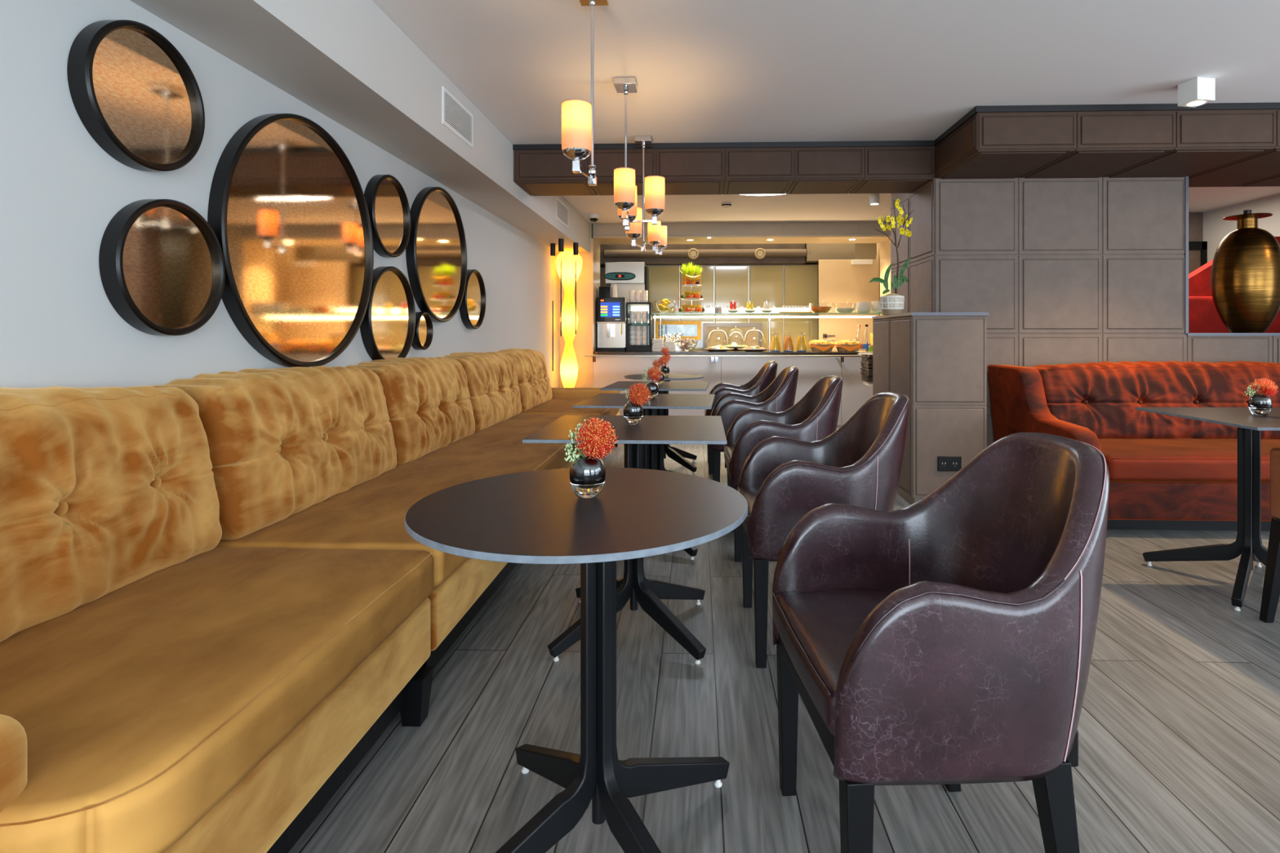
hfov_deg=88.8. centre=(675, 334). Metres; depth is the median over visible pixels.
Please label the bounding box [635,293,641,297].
coffee cup
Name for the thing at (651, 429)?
square table
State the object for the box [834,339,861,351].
bread basket
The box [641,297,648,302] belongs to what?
coffee cup
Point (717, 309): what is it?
holder
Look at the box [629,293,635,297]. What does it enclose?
coffee cup
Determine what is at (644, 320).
coffee cup
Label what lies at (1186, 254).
trim
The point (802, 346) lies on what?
carafe
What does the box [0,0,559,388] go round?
wall
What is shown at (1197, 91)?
spotlight
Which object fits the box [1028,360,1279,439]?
cushion
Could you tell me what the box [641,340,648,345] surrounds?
coffee cup
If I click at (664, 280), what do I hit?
tall cabinet
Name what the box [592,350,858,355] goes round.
countertop
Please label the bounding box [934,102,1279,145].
trim
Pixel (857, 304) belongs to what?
bowl
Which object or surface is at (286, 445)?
cushion
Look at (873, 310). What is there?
bowl
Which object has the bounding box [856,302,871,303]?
bowl
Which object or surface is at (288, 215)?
round wall mirror
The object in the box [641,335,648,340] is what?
coffee cup
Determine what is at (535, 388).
cushion
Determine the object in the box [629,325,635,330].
coffee cup
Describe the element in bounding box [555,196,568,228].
air vent
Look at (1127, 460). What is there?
seat cushion
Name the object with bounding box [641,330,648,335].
coffee cup
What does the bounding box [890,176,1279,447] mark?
wall
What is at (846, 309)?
bowl
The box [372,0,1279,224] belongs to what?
ceiling
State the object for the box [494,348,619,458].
velvet sofa
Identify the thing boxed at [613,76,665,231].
pendant light
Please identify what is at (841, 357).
rail
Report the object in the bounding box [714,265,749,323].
tall cabinet
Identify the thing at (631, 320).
coffee cup
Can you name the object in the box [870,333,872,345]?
dispenser
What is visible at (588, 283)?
wall
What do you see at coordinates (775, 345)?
carafe
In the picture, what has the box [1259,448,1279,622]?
leather chair
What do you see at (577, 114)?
pendant light
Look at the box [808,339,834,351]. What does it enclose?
bread basket
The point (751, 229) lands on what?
beam
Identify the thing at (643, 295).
coffee cup
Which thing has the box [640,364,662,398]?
glass vase
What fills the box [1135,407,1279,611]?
square table
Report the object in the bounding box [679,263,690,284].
pineapple
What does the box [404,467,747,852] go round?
round table
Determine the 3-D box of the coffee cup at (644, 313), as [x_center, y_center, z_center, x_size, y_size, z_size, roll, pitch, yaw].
[-0.380,-0.259,8.046,0.078,0.058,0.073,0,0,23]
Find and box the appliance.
[604,262,648,345]
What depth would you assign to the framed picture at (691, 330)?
8.96 m
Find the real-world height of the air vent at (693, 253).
0.156 m
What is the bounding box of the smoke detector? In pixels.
[721,201,731,207]
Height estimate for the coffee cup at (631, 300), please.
0.058 m
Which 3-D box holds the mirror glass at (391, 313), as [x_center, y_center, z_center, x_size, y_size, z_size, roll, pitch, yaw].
[-1.505,-0.097,3.452,0.001,0.484,0.484,0,0,2]
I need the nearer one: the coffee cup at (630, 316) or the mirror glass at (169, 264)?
the mirror glass at (169, 264)
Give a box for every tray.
[598,346,624,347]
[777,311,811,312]
[860,361,872,364]
[860,368,872,370]
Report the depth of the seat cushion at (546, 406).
5.30 m
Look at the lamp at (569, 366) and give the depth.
7.42 m
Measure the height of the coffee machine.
0.800 m
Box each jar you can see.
[704,305,711,313]
[868,345,872,351]
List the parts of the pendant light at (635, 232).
lamp shade, ceiling plate, rod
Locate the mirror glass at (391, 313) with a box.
[371,270,411,359]
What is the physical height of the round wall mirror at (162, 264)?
0.416 m
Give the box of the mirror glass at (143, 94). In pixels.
[92,27,195,164]
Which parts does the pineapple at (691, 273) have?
crown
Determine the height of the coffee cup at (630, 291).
0.058 m
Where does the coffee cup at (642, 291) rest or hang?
on the coffee cup at (643, 295)
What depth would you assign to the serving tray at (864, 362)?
7.10 m
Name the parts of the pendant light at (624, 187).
lamp shade, ceiling plate, rod, lamp shade, arm, lamp shade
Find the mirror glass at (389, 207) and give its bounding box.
[374,178,406,253]
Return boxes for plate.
[704,328,731,351]
[724,326,747,351]
[740,328,768,351]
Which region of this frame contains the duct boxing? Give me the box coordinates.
[804,243,854,264]
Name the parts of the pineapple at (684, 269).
crown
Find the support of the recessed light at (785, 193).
in the ceiling
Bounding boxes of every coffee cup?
[629,290,635,293]
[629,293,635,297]
[629,297,635,302]
[629,311,635,315]
[629,315,635,318]
[629,318,635,323]
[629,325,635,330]
[629,330,635,335]
[629,335,635,340]
[629,340,635,345]
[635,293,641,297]
[635,297,641,302]
[635,311,641,315]
[635,318,641,323]
[635,325,641,330]
[635,330,641,335]
[635,335,641,340]
[635,340,641,345]
[641,290,648,293]
[641,293,648,297]
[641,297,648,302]
[641,311,648,315]
[641,315,648,318]
[641,318,648,323]
[641,325,648,330]
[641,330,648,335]
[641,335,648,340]
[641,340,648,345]
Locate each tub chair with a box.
[704,360,777,474]
[711,366,798,482]
[724,375,842,561]
[737,391,910,668]
[772,432,1109,852]
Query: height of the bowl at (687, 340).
0.172 m
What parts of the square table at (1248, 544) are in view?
leg, leg, leg, leg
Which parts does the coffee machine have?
spout, door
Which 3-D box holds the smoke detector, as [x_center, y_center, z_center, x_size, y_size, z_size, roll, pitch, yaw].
[0.511,-1.310,6.598,0.102,0.045,0.102,0,0,2]
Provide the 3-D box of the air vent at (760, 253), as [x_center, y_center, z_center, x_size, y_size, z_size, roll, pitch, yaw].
[1.156,-1.113,8.969,0.156,0.156,0.036,0,0,2]
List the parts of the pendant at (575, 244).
rod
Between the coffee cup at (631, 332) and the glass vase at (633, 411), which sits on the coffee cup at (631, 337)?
the coffee cup at (631, 332)
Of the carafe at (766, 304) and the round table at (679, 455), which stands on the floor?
the round table at (679, 455)
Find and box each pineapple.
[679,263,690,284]
[686,263,695,284]
[693,264,702,284]
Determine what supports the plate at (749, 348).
on the counter at (607, 371)
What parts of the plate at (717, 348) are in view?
platter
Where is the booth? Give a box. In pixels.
[1188,236,1279,333]
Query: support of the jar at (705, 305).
on the glass shelf
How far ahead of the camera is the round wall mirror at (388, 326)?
3.42 m
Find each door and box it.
[818,259,877,351]
[1188,241,1207,273]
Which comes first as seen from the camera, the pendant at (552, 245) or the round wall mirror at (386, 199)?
the round wall mirror at (386, 199)
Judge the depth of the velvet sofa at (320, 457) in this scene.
2.38 m
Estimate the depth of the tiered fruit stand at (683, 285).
7.96 m
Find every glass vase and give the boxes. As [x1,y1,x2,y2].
[564,417,617,498]
[622,382,651,424]
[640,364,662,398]
[650,354,668,384]
[660,346,671,376]
[1244,377,1278,415]
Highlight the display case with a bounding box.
[702,323,761,350]
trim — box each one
[512,140,935,150]
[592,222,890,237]
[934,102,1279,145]
[1184,176,1279,335]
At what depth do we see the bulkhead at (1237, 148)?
3.81 m
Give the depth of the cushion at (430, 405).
3.29 m
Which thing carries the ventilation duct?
attached to the ceiling
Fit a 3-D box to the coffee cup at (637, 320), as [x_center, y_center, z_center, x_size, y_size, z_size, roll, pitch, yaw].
[-0.458,-0.169,8.050,0.078,0.058,0.073,0,0,6]
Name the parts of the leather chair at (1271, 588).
leg, panel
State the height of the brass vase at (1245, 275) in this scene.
0.863 m
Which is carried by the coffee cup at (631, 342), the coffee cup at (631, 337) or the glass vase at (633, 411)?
the coffee cup at (631, 337)
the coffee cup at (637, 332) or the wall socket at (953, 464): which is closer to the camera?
the wall socket at (953, 464)
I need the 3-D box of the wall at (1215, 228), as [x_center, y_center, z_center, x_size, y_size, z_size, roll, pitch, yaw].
[5.673,-0.129,3.613,0.100,2.408,12.800,0,0,2]
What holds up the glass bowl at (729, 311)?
on the glass shelf
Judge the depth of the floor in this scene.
1.74 m
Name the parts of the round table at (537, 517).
leg, leg, leg, leg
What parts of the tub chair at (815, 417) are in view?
seat, leg, leg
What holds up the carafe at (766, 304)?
in the glass bowl at (763, 311)
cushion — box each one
[0,386,222,642]
[0,546,434,852]
[150,365,396,540]
[215,413,599,588]
[346,357,475,464]
[437,351,522,431]
[494,348,552,412]
[520,399,618,415]
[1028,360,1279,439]
[1098,438,1279,482]
[1188,296,1279,333]
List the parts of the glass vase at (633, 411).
glass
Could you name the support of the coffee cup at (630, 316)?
on the coffee cup at (631, 320)
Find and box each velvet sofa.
[0,386,434,852]
[150,351,599,668]
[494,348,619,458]
[987,360,1279,531]
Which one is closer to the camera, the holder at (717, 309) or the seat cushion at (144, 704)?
the seat cushion at (144, 704)
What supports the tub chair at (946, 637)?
on the floor
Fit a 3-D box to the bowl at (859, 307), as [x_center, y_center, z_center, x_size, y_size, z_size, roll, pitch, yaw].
[2.293,-0.303,7.987,0.176,0.055,0.176,0,0,4]
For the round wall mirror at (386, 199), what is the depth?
3.41 m
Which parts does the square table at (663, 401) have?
leg, leg, leg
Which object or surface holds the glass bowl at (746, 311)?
on the glass shelf
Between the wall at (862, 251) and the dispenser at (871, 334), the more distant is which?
the wall at (862, 251)
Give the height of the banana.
0.079 m
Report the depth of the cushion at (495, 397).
4.35 m
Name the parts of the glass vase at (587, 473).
glass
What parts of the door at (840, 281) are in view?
handle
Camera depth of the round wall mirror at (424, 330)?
3.84 m
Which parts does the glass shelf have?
post, post, glass pane, post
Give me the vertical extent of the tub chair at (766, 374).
0.865 m
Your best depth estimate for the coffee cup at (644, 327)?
8.02 m
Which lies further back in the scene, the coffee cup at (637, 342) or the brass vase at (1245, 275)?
the coffee cup at (637, 342)
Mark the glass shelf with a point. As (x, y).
(775, 310)
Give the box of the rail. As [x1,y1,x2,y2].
[584,355,862,362]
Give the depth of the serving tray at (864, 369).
7.09 m
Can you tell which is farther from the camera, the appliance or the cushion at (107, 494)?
the appliance
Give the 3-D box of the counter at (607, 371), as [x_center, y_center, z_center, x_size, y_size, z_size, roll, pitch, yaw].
[0.799,0.641,8.123,3.557,0.868,0.750,0,0,2]
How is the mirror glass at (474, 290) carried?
attached to the round wall mirror at (472, 308)
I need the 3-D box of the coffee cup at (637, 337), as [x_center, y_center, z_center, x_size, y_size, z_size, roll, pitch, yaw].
[-0.458,0.042,8.050,0.078,0.058,0.073,0,0,6]
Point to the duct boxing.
(815, 251)
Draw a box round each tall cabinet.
[646,265,679,342]
[680,265,714,350]
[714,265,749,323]
[749,264,783,350]
[783,264,818,350]
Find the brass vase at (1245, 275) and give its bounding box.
[1210,209,1279,333]
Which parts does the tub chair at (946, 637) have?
leg, seat, leg, seat rail, leg, leg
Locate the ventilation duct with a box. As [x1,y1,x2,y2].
[592,235,806,267]
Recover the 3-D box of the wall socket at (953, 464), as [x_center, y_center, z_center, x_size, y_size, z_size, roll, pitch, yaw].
[1.690,0.799,4.031,0.143,0.092,0.014,0,0,2]
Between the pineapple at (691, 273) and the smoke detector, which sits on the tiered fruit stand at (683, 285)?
the pineapple at (691, 273)
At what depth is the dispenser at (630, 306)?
7.95 m
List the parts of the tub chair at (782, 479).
seat rail, leg, seat, leg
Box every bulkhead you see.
[513,146,934,195]
[933,109,1279,186]
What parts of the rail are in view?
rail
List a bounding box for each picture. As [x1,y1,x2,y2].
[655,320,701,340]
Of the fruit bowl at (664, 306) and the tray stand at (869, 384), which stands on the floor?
the tray stand at (869, 384)
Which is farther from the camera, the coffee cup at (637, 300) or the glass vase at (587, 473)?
the coffee cup at (637, 300)
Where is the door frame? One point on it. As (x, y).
(877, 256)
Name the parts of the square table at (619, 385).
leg, leg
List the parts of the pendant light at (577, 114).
lamp shade, arm, rod, ceiling plate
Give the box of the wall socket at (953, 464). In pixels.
[937,456,961,471]
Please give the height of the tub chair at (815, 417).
0.865 m
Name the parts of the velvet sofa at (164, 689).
arm, plinth rail, leg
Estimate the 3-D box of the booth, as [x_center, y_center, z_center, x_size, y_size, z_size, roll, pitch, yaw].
[4.638,0.100,5.559,2.000,1.950,0.820,0,0,2]
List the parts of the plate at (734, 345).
platter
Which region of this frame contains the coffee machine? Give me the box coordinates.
[596,286,629,351]
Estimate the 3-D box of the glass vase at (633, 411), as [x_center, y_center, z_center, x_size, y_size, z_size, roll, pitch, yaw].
[-0.146,0.257,2.425,0.108,0.156,0.086,0,0,24]
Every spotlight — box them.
[869,193,879,205]
[1177,76,1215,107]
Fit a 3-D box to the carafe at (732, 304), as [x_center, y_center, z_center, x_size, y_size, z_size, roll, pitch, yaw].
[0.704,-0.362,8.041,0.092,0.120,0.092,0,0,2]
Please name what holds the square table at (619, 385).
on the floor
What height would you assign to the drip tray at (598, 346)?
0.014 m
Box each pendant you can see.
[550,243,555,371]
[558,238,564,336]
[573,242,577,333]
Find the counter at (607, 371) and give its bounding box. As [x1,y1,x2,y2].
[592,350,872,425]
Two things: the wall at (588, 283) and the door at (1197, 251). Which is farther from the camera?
the wall at (588, 283)
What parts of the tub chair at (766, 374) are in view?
leg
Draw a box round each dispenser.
[626,302,653,351]
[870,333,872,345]
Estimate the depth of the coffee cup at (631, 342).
8.02 m
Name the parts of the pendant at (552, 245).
rod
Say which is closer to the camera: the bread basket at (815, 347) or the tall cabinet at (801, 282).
the bread basket at (815, 347)
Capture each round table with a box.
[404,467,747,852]
[624,373,704,474]
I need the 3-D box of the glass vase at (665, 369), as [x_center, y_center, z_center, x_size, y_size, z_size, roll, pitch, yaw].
[-0.081,0.215,5.234,0.085,0.238,0.081,0,0,44]
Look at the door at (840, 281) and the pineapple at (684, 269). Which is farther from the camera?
the door at (840, 281)
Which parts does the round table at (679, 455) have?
leg, leg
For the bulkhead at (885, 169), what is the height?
0.229 m
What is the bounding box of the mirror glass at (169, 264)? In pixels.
[122,206,216,328]
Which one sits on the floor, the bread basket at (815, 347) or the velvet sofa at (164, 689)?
the velvet sofa at (164, 689)
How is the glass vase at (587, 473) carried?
on the round table at (537, 517)
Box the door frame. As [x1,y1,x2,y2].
[875,243,879,315]
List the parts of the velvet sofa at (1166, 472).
wing arm, plinth rail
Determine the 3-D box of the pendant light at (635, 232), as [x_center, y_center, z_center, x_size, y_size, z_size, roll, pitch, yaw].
[-0.240,-0.948,4.338,0.129,0.770,0.352,0,0,11]
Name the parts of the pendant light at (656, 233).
lamp shade, lamp shade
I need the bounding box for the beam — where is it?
[129,0,589,253]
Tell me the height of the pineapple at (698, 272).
0.264 m
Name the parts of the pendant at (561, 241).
rod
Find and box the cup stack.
[611,284,617,297]
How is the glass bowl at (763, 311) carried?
on the glass shelf
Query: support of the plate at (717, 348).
on the counter at (607, 371)
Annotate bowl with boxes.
[653,298,676,313]
[678,337,697,351]
[724,307,741,312]
[743,306,758,312]
[758,306,773,312]
[808,299,832,312]
[833,299,857,312]
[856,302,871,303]
[856,304,871,306]
[856,306,871,308]
[856,308,871,312]
[871,308,881,312]
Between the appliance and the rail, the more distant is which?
the appliance
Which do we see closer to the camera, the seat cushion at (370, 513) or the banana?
the seat cushion at (370, 513)
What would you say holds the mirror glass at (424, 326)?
attached to the round wall mirror at (424, 330)
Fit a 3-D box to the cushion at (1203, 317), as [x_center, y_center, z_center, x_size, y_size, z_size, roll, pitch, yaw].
[4.645,0.145,5.768,2.000,0.960,0.158,0,0,2]
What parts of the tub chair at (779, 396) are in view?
leg, leg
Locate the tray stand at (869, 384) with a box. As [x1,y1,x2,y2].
[862,380,872,386]
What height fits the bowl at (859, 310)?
0.055 m
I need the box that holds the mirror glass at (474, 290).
[466,272,483,326]
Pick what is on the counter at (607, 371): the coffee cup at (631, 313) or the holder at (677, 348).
the holder at (677, 348)
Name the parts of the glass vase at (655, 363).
glass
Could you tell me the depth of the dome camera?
7.19 m
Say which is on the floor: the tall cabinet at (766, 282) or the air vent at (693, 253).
the tall cabinet at (766, 282)
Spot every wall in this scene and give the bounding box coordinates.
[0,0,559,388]
[560,222,891,387]
[600,243,876,286]
[871,311,989,504]
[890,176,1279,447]
[1188,212,1203,241]
[1203,193,1279,262]
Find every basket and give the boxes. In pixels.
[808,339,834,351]
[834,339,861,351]
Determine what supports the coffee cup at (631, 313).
on the coffee cup at (630, 316)
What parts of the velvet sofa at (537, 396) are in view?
arm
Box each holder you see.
[662,333,683,351]
[714,305,722,313]
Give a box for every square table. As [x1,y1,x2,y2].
[522,415,727,664]
[572,393,715,559]
[600,381,709,471]
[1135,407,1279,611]
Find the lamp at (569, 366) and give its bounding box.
[555,250,582,387]
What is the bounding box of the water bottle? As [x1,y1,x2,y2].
[862,324,871,351]
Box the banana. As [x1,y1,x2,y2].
[684,274,701,280]
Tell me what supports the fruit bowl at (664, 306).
on the glass shelf
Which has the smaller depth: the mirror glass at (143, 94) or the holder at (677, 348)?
the mirror glass at (143, 94)
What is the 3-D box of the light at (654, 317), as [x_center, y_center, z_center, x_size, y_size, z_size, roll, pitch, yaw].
[1.134,-0.218,8.127,2.835,0.027,0.030,0,0,2]
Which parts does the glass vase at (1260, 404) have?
glass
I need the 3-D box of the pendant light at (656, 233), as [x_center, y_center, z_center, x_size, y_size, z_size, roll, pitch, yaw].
[-0.163,-1.003,5.460,0.130,0.660,0.354,0,0,11]
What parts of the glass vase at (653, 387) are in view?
glass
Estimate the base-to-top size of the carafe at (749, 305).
0.120 m
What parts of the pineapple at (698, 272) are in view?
crown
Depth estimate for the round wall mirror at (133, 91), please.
1.88 m
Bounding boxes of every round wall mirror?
[66,19,204,171]
[98,199,225,335]
[207,113,373,367]
[360,266,415,359]
[364,174,410,257]
[405,186,466,322]
[411,311,433,350]
[458,269,485,328]
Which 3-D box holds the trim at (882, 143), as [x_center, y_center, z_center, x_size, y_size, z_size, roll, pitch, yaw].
[0.322,-1.315,4.770,2.935,0.036,0.484,0,0,2]
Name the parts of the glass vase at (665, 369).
glass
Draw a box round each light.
[560,0,608,186]
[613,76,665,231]
[625,135,652,252]
[647,220,666,254]
[653,315,872,318]
[704,307,809,313]
[742,193,786,195]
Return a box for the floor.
[288,424,1279,852]
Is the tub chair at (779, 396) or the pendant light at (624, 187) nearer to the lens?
the pendant light at (624, 187)
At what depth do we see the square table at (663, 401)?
3.32 m
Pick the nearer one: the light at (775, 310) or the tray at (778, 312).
the tray at (778, 312)
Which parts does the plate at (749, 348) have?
platter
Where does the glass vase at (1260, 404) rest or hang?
on the square table at (1248, 544)
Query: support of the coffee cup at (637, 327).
on the coffee cup at (637, 332)
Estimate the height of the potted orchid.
0.802 m
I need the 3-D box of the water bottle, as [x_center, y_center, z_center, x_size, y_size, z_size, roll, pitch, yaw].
[2.315,0.042,7.927,0.093,0.328,0.093,0,0,2]
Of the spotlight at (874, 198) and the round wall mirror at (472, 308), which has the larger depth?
the spotlight at (874, 198)
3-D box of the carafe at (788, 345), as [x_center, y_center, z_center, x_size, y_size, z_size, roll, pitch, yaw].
[1.373,0.090,7.959,0.133,0.232,0.133,0,0,30]
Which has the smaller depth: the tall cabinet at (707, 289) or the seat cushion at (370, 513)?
the seat cushion at (370, 513)
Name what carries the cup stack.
on the coffee machine
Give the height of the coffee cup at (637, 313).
0.058 m
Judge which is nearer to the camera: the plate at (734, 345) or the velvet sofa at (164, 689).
the velvet sofa at (164, 689)
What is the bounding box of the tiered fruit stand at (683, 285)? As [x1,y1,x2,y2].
[676,284,706,313]
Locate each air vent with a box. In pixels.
[442,85,473,148]
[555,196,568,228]
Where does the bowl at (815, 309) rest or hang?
on the glass shelf
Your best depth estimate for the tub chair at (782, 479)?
2.10 m
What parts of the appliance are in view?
control panel, trim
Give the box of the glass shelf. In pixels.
[650,307,881,351]
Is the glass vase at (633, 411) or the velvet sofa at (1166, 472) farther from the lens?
the velvet sofa at (1166, 472)
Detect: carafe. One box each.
[728,302,737,309]
[746,302,753,309]
[763,302,770,309]
[770,333,780,351]
[783,335,794,351]
[796,335,807,351]
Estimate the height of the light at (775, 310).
0.075 m
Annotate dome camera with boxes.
[588,213,599,222]
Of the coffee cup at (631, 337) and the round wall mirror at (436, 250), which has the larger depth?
the coffee cup at (631, 337)
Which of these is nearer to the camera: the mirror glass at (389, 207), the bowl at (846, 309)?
the mirror glass at (389, 207)
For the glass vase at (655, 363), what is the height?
0.202 m
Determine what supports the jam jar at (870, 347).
on the counter at (607, 371)
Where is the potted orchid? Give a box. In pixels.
[869,198,914,315]
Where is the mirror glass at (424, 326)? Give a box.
[418,315,429,346]
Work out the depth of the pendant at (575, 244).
6.93 m
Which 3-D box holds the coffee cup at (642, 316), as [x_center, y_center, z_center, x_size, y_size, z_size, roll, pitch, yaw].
[-0.380,-0.213,8.046,0.078,0.058,0.073,0,0,23]
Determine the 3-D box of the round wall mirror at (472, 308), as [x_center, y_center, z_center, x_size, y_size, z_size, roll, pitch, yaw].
[-1.470,-0.255,4.732,0.054,0.432,0.432,0,0,2]
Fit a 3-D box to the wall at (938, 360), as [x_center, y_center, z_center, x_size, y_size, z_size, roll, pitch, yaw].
[1.709,0.469,4.490,0.475,1.213,0.912,0,0,2]

